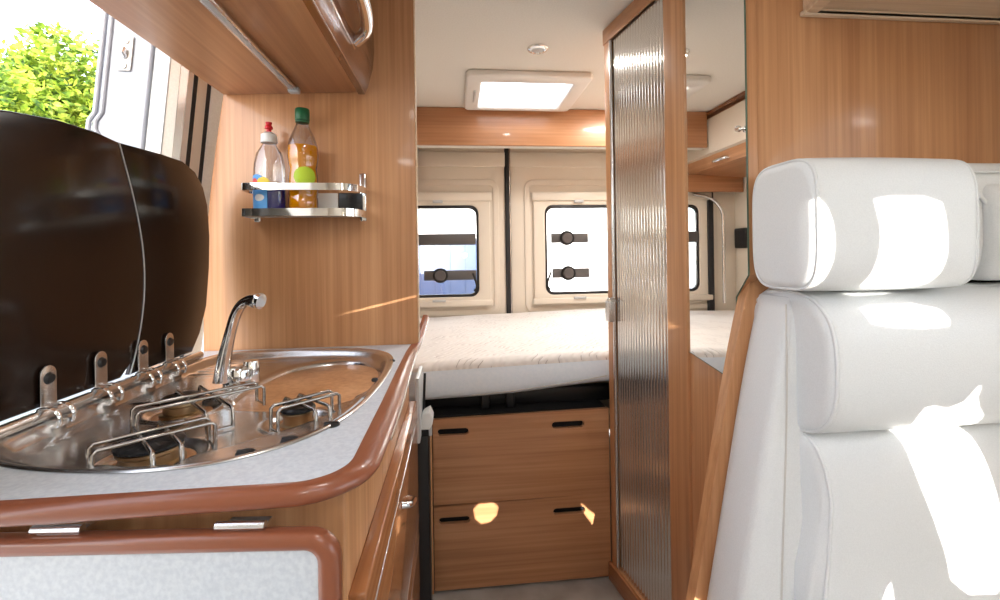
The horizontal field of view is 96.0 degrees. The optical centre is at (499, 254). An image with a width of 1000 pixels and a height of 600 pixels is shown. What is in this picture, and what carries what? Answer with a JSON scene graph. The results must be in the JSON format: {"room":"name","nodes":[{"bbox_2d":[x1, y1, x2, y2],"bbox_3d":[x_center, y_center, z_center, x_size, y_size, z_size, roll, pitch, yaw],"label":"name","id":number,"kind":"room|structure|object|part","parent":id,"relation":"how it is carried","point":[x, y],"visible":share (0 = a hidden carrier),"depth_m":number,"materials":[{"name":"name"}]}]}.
{"room":"vehicle interior","nodes":[
{"label":"vehicle interior","id":0,"kind":"room"},
{"bbox_2d":[85,11,155,149],"bbox_3d":[-1.018,0.065,1.153,0.307,1.601,0.042,-1,0,-6],"label":"door","id":1,"kind":"structure","parent":0,"point":[125,62],"depth_m":1.16,"materials":[{"name":"grey"}]},
{"bbox_3d":[-0.964,-0.519,1.158,0.043,0.090,0.004,-1,0,-6],"label":"striker plate","id":2,"kind":"part","parent":1,"relation":"part of","materials":[{"name":"grey plastic"}]},
{"bbox_2d":[124,48,171,372],"bbox_3d":[-0.915,0.064,1.156,0.244,1.600,0.052,-1,0,-6],"label":"trim","id":3,"kind":"structure","parent":0,"point":[162,62],"depth_m":1.15,"materials":[{"name":"grey plastic"}]},
{"bbox_2d":[149,59,180,367],"bbox_3d":[-0.884,0.063,1.149,0.204,1.600,0.028,-1,0,-6],"label":"trim","id":4,"kind":"structure","parent":0,"point":[175,71],"depth_m":1.15,"materials":[{"name":"white plastic"}]},
{"bbox_2d":[150,65,188,367],"bbox_3d":[-0.867,0.063,1.161,0.198,1.600,0.025,-1,0,-6],"label":"trim","id":5,"kind":"structure","parent":0,"point":[184,74],"depth_m":1.16,"materials":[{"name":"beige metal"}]},
{"bbox_2d":[159,71,193,364],"bbox_3d":[-0.865,0.063,1.169,0.198,1.600,0.022,-1,0,-6],"label":"trim","id":6,"kind":"structure","parent":0,"point":[191,75],"depth_m":1.17,"materials":[{"name":"white plastic"}]},
{"bbox_2d":[185,74,197,166],"bbox_3d":[-0.863,0.063,1.189,0.197,1.600,0.017,-1,0,-6],"label":"trim","id":7,"kind":"structure","parent":0,"point":[195,83],"depth_m":1.19,"materials":[{"name":"black rubber"}]},
{"bbox_2d":[415,0,632,109],"bbox_3d":[0.164,-0.818,0.746,2.100,0.050,4.450,-1,0,-6],"label":"ceiling","id":8,"kind":"structure","parent":0,"point":[454,37],"depth_m":1.65,"materials":[{"name":"white paint"}]},
{"bbox_2d":[417,107,605,148],"bbox_3d":[0.245,-0.692,2.473,1.400,0.200,0.070,-1,0,-6],"label":"pelmet","id":9,"kind":"object","parent":8,"relation":"attached to","point":[437,127],"visible":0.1,"depth_m":2.42,"materials":[{"name":"brown wood"}]},
{"bbox_2d":[464,69,592,111],"bbox_3d":[0.111,-0.802,2.162,0.555,0.094,0.467,-1,0,-6],"label":"roof hatch","id":10,"kind":"object","parent":8,"relation":"attached to","point":[504,89],"visible":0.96,"depth_m":2.23,"materials":[{"name":"white plastic"}]},
{"bbox_2d":[527,43,547,54],"bbox_3d":[0.144,-0.787,1.724,0.080,0.011,0.080,-1,0,-6],"label":"recessed light","id":11,"kind":"object","parent":8,"relation":"in","point":[538,48],"visible":1,"depth_m":1.71,"materials":[{"name":"silver metal"}]},
{"bbox_2d":[432,429,623,599],"bbox_3d":[0.194,1.167,0.746,2.100,0.040,4.450,-1,0,-6],"label":"floor","id":12,"kind":"structure","parent":0,"point":[593,588],"depth_m":1.54,"materials":[{"name":"plastic"}]},
{"bbox_2d":[0,364,419,599],"bbox_3d":[-0.473,0.720,0.880,0.612,0.874,0.743,-1,0,-6],"label":"base cabinet","id":13,"kind":"object","parent":12,"relation":"on","point":[375,524],"visible":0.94,"depth_m":0.76,"materials":[{"name":"brown wood"}]},
{"bbox_2d":[0,516,342,599],"bbox_3d":[-0.422,0.671,0.483,0.513,0.771,0.034,-1,0,-1],"label":"flap","id":14,"kind":"object","parent":13,"relation":"attached to","point":[239,558],"visible":1,"depth_m":0.47,"materials":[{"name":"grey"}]},
{"bbox_3d":[-0.421,0.673,0.478,0.471,0.719,0.014,-1,0,-1],"label":"panel","id":15,"kind":"part","parent":14,"relation":"part of","materials":[{"name":"laminate"}]},
{"bbox_2d":[0,315,429,527],"bbox_3d":[-0.529,0.237,0.933,0.706,0.083,0.959,-1,0,-6],"label":"countertop","id":16,"kind":"structure","parent":13,"relation":"on","point":[330,463],"depth_m":0.51,"materials":[{"name":"laminate"}]},
{"bbox_2d":[0,348,394,473],"bbox_3d":[-0.479,0.321,0.876,0.503,0.172,0.710,-1,0,-6],"label":"stove sink unit","id":17,"kind":"object","parent":16,"relation":"in","point":[123,432],"visible":0.81,"depth_m":0.72,"materials":[{"name":"silver metal"}]},
{"bbox_2d":[0,110,144,428],"bbox_3d":[-0.690,0.022,0.585,0.046,0.490,0.701,-1,0,-6],"label":"glass lid","id":18,"kind":"object","parent":17,"relation":"attached to","point":[72,260],"visible":1,"depth_m":0.74,"materials":[{"name":"black glass"}]},
{"bbox_3d":[-0.718,0.248,0.827,0.019,0.019,0.590,-1,0,-6],"label":"hinge rail","id":19,"kind":"part","parent":17,"relation":"part of","materials":[{"name":"silver metal"}]},
{"bbox_3d":[-0.474,0.270,0.611,0.082,0.026,0.082,-1,0,-6],"label":"burner","id":20,"kind":"part","parent":17,"relation":"part of","materials":[{"name":"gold metal"}]},
{"bbox_2d":[118,143,208,387],"bbox_3d":[-0.734,0.022,1.026,0.046,0.491,0.316,-1,0,-6],"label":"glass lid","id":21,"kind":"object","parent":17,"relation":"attached to","point":[172,209],"visible":0.99,"depth_m":1.01,"materials":[{"name":"black glass"}]},
{"bbox_3d":[-0.569,0.272,0.807,0.069,0.026,0.069,-1,0,-6],"label":"burner","id":22,"kind":"part","parent":17,"relation":"part of","materials":[{"name":"gold metal"}]},
{"bbox_2d":[212,293,265,386],"bbox_3d":[-0.536,0.176,0.947,0.114,0.195,0.077,-1,0,8],"label":"tap","id":23,"kind":"object","parent":17,"relation":"attached to","point":[226,374],"visible":0.98,"depth_m":0.93,"materials":[{"name":"silver metal"}]},
{"bbox_3d":[-0.325,0.255,0.575,0.030,0.010,0.030,-1,0,-6],"label":"knob","id":24,"kind":"part","parent":17,"relation":"part of","materials":[{"name":"black plastic"}]},
{"bbox_3d":[-0.287,0.254,0.614,0.030,0.010,0.030,-1,0,-6],"label":"knob","id":25,"kind":"part","parent":17,"relation":"part of","materials":[{"name":"black"}]},
{"bbox_3d":[-0.334,0.268,0.745,0.055,0.026,0.055,-1,0,-6],"label":"burner","id":26,"kind":"part","parent":17,"relation":"part of","materials":[{"name":"gold metal"}]},
{"bbox_3d":[-0.250,0.254,0.668,0.030,0.010,0.030,-1,0,-6],"label":"knob","id":27,"kind":"part","parent":17,"relation":"part of","materials":[{"name":"black"}]},
{"bbox_3d":[-0.207,0.575,0.908,0.022,0.327,0.730,-1,0,-6],"label":"drawer","id":28,"kind":"part","parent":13,"relation":"part of","materials":[{"name":"brown wood"}]},
{"bbox_3d":[-0.190,0.518,0.945,0.029,0.052,0.110,-1,0,-6],"label":"handle","id":29,"kind":"part","parent":13,"relation":"part of","materials":[{"name":"silver metal"}]},
{"bbox_3d":[-0.202,0.904,0.908,0.022,0.318,0.730,-1,0,-6],"label":"drawer","id":30,"kind":"part","parent":13,"relation":"part of","materials":[{"name":"brown wood"}]},
{"bbox_2d":[204,0,419,350],"bbox_3d":[-0.524,0.189,1.269,0.585,1.938,0.030,-1,0,-6],"label":"partition panel","id":31,"kind":"object","parent":12,"relation":"on","point":[324,281],"visible":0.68,"depth_m":1.26,"materials":[{"name":"brown wood"}]},
{"bbox_2d":[241,173,366,221],"bbox_3d":[-0.520,-0.160,1.203,0.304,0.135,0.101,-1,0,-6],"label":"rack","id":32,"kind":"object","parent":31,"relation":"attached to","point":[350,204],"visible":0.96,"depth_m":1.17,"materials":[{"name":"silver metal"}]},
{"bbox_2d":[253,122,285,207],"bbox_3d":[-0.612,-0.230,1.194,0.081,0.246,0.052,-1,0,-6],"label":"bottle","id":33,"kind":"object","parent":32,"relation":"on","point":[261,198],"visible":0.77,"depth_m":1.18,"materials":[{"name":"blue"}]},
{"bbox_2d":[287,107,317,207],"bbox_3d":[-0.527,-0.249,1.204,0.078,0.282,0.078,-1,0,-6],"label":"oil bottle","id":34,"kind":"object","parent":32,"relation":"on","point":[302,158],"visible":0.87,"depth_m":1.18,"materials":[{"name":"orange plastic"}]},
{"bbox_3d":[-0.519,-0.110,1.200,0.304,0.020,0.094,-1,0,-6],"label":"rail","id":35,"kind":"part","parent":32,"relation":"part of","materials":[{"name":"silver metal"}]},
{"bbox_3d":[-0.520,-0.176,1.200,0.304,0.018,0.094,-1,0,-6],"label":"rail","id":36,"kind":"part","parent":32,"relation":"part of","materials":[{"name":"silver metal"}]},
{"bbox_2d":[415,366,433,599],"bbox_3d":[-0.245,0.759,1.401,0.107,0.790,0.130,-1,0,-45],"label":"screen cassette","id":37,"kind":"object","parent":12,"relation":"on","point":[425,416],"visible":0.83,"depth_m":1.38,"materials":[{"name":"black plastic"}]},
{"bbox_3d":[-0.250,0.459,1.401,0.012,0.190,0.160,-1,0,-6],"label":"panel","id":38,"kind":"part","parent":37,"relation":"part of","materials":[{"name":"grey plastic"}]},
{"bbox_3d":[-0.240,0.454,1.423,0.016,0.160,0.008,-1,0,-6],"label":"guide rod","id":39,"kind":"part","parent":37,"relation":"part of","materials":[{"name":"black metal"}]},
{"bbox_2d":[425,382,608,408],"bbox_3d":[0.091,0.517,2.179,1.800,0.060,1.120,-1,0,-6],"label":"frame","id":40,"kind":"object","parent":12,"relation":"on","point":[586,391],"visible":0.12,"depth_m":1.66,"materials":[{"name":"black"}]},
{"bbox_2d":[409,308,608,400],"bbox_3d":[0.095,0.431,2.181,1.846,0.199,1.223,-1,0,-6],"label":"mattress","id":41,"kind":"object","parent":40,"relation":"on","point":[481,354],"visible":0.3,"depth_m":1.65,"materials":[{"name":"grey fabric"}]},
{"bbox_2d":[430,383,610,593],"bbox_3d":[-0.234,0.853,2.134,1.133,0.602,1.205,-1,0,-6],"label":"drawer unit","id":42,"kind":"object","parent":12,"relation":"on","point":[520,494],"visible":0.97,"depth_m":1.56,"materials":[{"name":"brown wood"}]},
{"bbox_3d":[0.079,0.697,1.569,0.618,0.300,0.018,-1,0,-6],"label":"drawer","id":43,"kind":"part","parent":42,"relation":"part of","materials":[{"name":"brown wood"}]},
{"bbox_3d":[0.083,0.992,1.569,0.618,0.294,0.018,-1,0,-6],"label":"drawer","id":44,"kind":"part","parent":42,"relation":"part of","materials":[{"name":"brown wood"}]},
{"bbox_2d":[603,0,692,599],"bbox_3d":[0.753,0.170,1.423,0.744,1.938,0.419,-1,0,-6],"label":"shower door","id":45,"kind":"structure","parent":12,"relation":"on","point":[646,304],"depth_m":1.37,"materials":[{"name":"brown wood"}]},
{"bbox_3d":[0.379,0.194,1.551,0.022,0.070,0.028,-1,0,-16],"label":"door pull","id":46,"kind":"part","parent":45,"relation":"part of","materials":[{"name":"silver metal"}]},
{"bbox_3d":[0.395,0.171,1.554,0.011,1.822,0.011,-1,0,17],"label":"leading rail","id":47,"kind":"part","parent":45,"relation":"part of","materials":[{"name":"silver metal"}]},
{"bbox_3d":[0.441,0.170,1.410,0.002,1.826,0.290,-1,0,-16],"label":"tambour door","id":48,"kind":"part","parent":45,"relation":"part of","materials":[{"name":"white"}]},
{"bbox_2d":[690,0,757,553],"bbox_3d":[0.524,0.174,1.069,0.020,1.937,0.251,-1,0,-6],"label":"wall","id":49,"kind":"structure","parent":12,"relation":"on","point":[705,380],"depth_m":1.10,"materials":[{"name":"brown wood"}]},
{"bbox_2d":[684,0,749,373],"bbox_3d":[0.505,-0.255,1.066,0.004,1.075,0.246,-1,0,-6],"label":"mirror","id":50,"kind":"object","parent":49,"relation":"attached to","point":[714,30],"visible":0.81,"depth_m":1.06,"materials":[{"name":"white mirror"}]},
{"bbox_2d":[735,126,742,131],"bbox_3d":[0.507,-0.268,0.956,0.013,0.014,0.014,-1,0,-6],"label":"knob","id":51,"kind":"object","parent":50,"relation":"attached to","point":[737,128],"visible":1,"depth_m":0.95,"materials":[{"name":"silver metal"}]},
{"bbox_2d":[686,0,999,599],"bbox_3d":[0.743,0.169,0.992,0.866,1.940,0.028,-1,0,-6],"label":"wall","id":52,"kind":"structure","parent":12,"relation":"on","point":[826,87],"depth_m":0.98,"materials":[{"name":"brown wood"}]},
{"bbox_2d":[707,157,999,599],"bbox_3d":[0.792,0.477,0.713,0.821,1.323,0.603,-1,0,-6],"label":"seat","id":53,"kind":"object","parent":12,"relation":"on","point":[864,463],"visible":1,"depth_m":0.81,"materials":[{"name":"leather"}]},
{"bbox_2d":[794,423,999,599],"bbox_3d":[0.860,0.537,0.904,0.649,0.430,0.186,-1,0,-6],"label":"cushion","id":54,"kind":"object","parent":53,"relation":"on","point":[902,513],"depth_m":0.81,"materials":[{"name":"leather"}]},
{"bbox_3d":[-0.886,0.193,2.755,0.380,1.940,0.060,-1,0,-6],"label":"wall","id":55,"kind":"structure","parent":0,"visible":0},
{"bbox_2d":[417,148,506,317],"bbox_3d":[-0.361,0.180,2.772,0.808,1.910,0.092,-1,0,-6],"label":"door","id":56,"kind":"structure","parent":55,"relation":"in","point":[473,179],"depth_m":2.78,"materials":[{"name":"beige plastic"}]},
{"bbox_3d":[-0.363,0.126,2.743,0.092,0.092,0.026,-1,0,-6],"label":"latch knob","id":57,"kind":"part","parent":56,"relation":"part of","materials":[{"name":"black plastic"}]},
{"bbox_3d":[-0.155,0.168,2.776,0.038,0.117,0.018,-1,0,-6],"label":"stay arm","id":58,"kind":"part","parent":56,"relation":"part of","materials":[{"name":"black rubber"}]},
{"bbox_3d":[0.915,0.166,2.935,0.200,1.940,0.060,-1,0,-6],"label":"wall","id":59,"kind":"structure","parent":0,"visible":0},
{"bbox_2d":[504,148,511,312],"bbox_3d":[0.056,0.174,2.824,0.036,1.910,0.051,-1,0,-6],"label":"door gap","id":60,"kind":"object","parent":59,"relation":"attached to","point":[506,150],"depth_m":2.80,"materials":[{"name":"black rubber"}]},
{"bbox_2d":[510,148,609,428],"bbox_3d":[0.486,0.168,2.856,0.830,1.910,0.092,-1,0,-6],"label":"door","id":61,"kind":"structure","parent":59,"relation":"in","point":[542,180],"depth_m":2.83,"materials":[{"name":"beige plastic"}]},
{"bbox_3d":[0.309,0.161,2.822,0.038,0.117,0.018,-1,0,-6],"label":"stay arm","id":62,"kind":"part","parent":61,"relation":"part of","materials":[{"name":"black rubber"}]},
{"bbox_3d":[0.420,-0.106,2.822,0.092,0.092,0.026,-1,0,-6],"label":"latch knob","id":63,"kind":"part","parent":61,"relation":"part of","materials":[{"name":"black plastic"}]},
{"bbox_3d":[0.428,0.114,2.822,0.092,0.092,0.026,-1,0,-6],"label":"latch knob","id":64,"kind":"part","parent":61,"relation":"part of","materials":[{"name":"black plastic"}]},
{"label":"outside","id":65,"kind":"structure","parent":0,"visible":0},
{"bbox_2d":[201,330,203,350],"bbox_3d":[-0.720,1.771,7.463,80.000,0.020,75.000,-1,0,-6],"label":"ground","id":66,"kind":"structure","parent":65,"point":[203,330],"depth_m":9.37,"materials":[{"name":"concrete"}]},
{"bbox_2d":[0,21,99,129],"bbox_3d":[-8.555,-1.206,8.377,5.268,6.182,5.149,-1,0,30],"label":"tree","id":67,"kind":"object","parent":66,"relation":"on","point":[30,82],"visible":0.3,"depth_m":7.63,"materials":[{"name":"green plant"}]},
{"bbox_2d":[419,245,476,294],"bbox_3d":[-1.412,0.696,7.287,2.020,1.850,1.615,-1,0,-6],"label":"container","id":68,"kind":"object","parent":66,"relation":"on","point":[431,257],"visible":0.06,"depth_m":6.55,"materials":[{"name":"blue"}]},
{"bbox_2d":[418,208,607,291],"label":"window","id":69,"kind":"structure","parent":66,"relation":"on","point":[592,255],"depth_m":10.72,"materials":[{"name":"white"}]},
{"bbox_3d":[1.217,0.162,0.825,0.040,1.940,4.400,-1,0,-6],"label":"wall","id":70,"kind":"structure","parent":0,"visible":0},
{"bbox_2d":[800,0,999,24],"bbox_3d":[0.869,-0.658,0.690,0.646,0.285,0.598,-1,0,-6],"label":"overhead cabinet","id":71,"kind":"object","parent":70,"relation":"attached to","point":[943,11],"visible":1,"depth_m":0.96,"materials":[{"name":"brown wood"}]},
{"bbox_3d":[-0.853,0.193,2.025,0.060,1.940,1.520,-1,0,-6],"label":"wall","id":72,"kind":"structure","parent":0,"visible":0},
{"bbox_2d":[176,77,206,357],"bbox_3d":[-0.860,0.063,1.208,0.202,1.600,0.034,-1,0,-6],"label":"trim","id":73,"kind":"structure","parent":72,"relation":"attached to","point":[202,85],"depth_m":1.21,"materials":[{"name":"grey plastic"}]},
{"bbox_2d":[180,83,210,357],"bbox_3d":[-0.857,0.063,1.224,0.202,1.600,0.030,-1,0,-6],"label":"trim","id":74,"kind":"structure","parent":72,"relation":"attached to","point":[208,93],"depth_m":1.23,"materials":[{"name":"black rubber"}]},
{"bbox_2d":[184,86,223,355],"bbox_3d":[-0.841,0.063,1.258,0.216,1.600,0.045,-1,0,-6],"label":"trim","id":75,"kind":"structure","parent":72,"relation":"attached to","point":[216,97],"depth_m":1.25,"materials":[{"name":"beige plastic"}]},
{"bbox_2d":[89,0,373,94],"bbox_3d":[-0.478,-0.605,0.717,0.449,0.347,1.070,-1,0,-6],"label":"locker","id":76,"kind":"object","parent":72,"relation":"attached to","point":[234,46],"visible":1,"depth_m":0.95,"materials":[{"name":"brown wood"}]},
{"bbox_2d":[288,87,299,93],"bbox_3d":[-0.549,-0.438,1.199,0.028,0.015,0.022,-1,0,-6],"label":"light fixture","id":77,"kind":"object","parent":76,"relation":"attached to","point":[296,90],"depth_m":1.19,"materials":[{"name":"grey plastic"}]},
{"bbox_3d":[-0.323,-0.614,0.732,0.045,0.326,1.070,-1,0,-6],"label":"door","id":78,"kind":"part","parent":76,"relation":"part of","materials":[{"name":"brown wood"}]},
{"bbox_3d":[-0.330,-0.513,0.928,0.014,0.045,0.310,-1,0,-6],"label":"handle plate","id":79,"kind":"part","parent":76,"relation":"part of","materials":[{"name":"silver metal"}]},
{"bbox_3d":[-0.304,-0.522,0.923,0.065,0.055,0.319,-1,0,-6],"label":"handle","id":80,"kind":"part","parent":76,"relation":"part of","materials":[{"name":"silver metal"}]}
]}

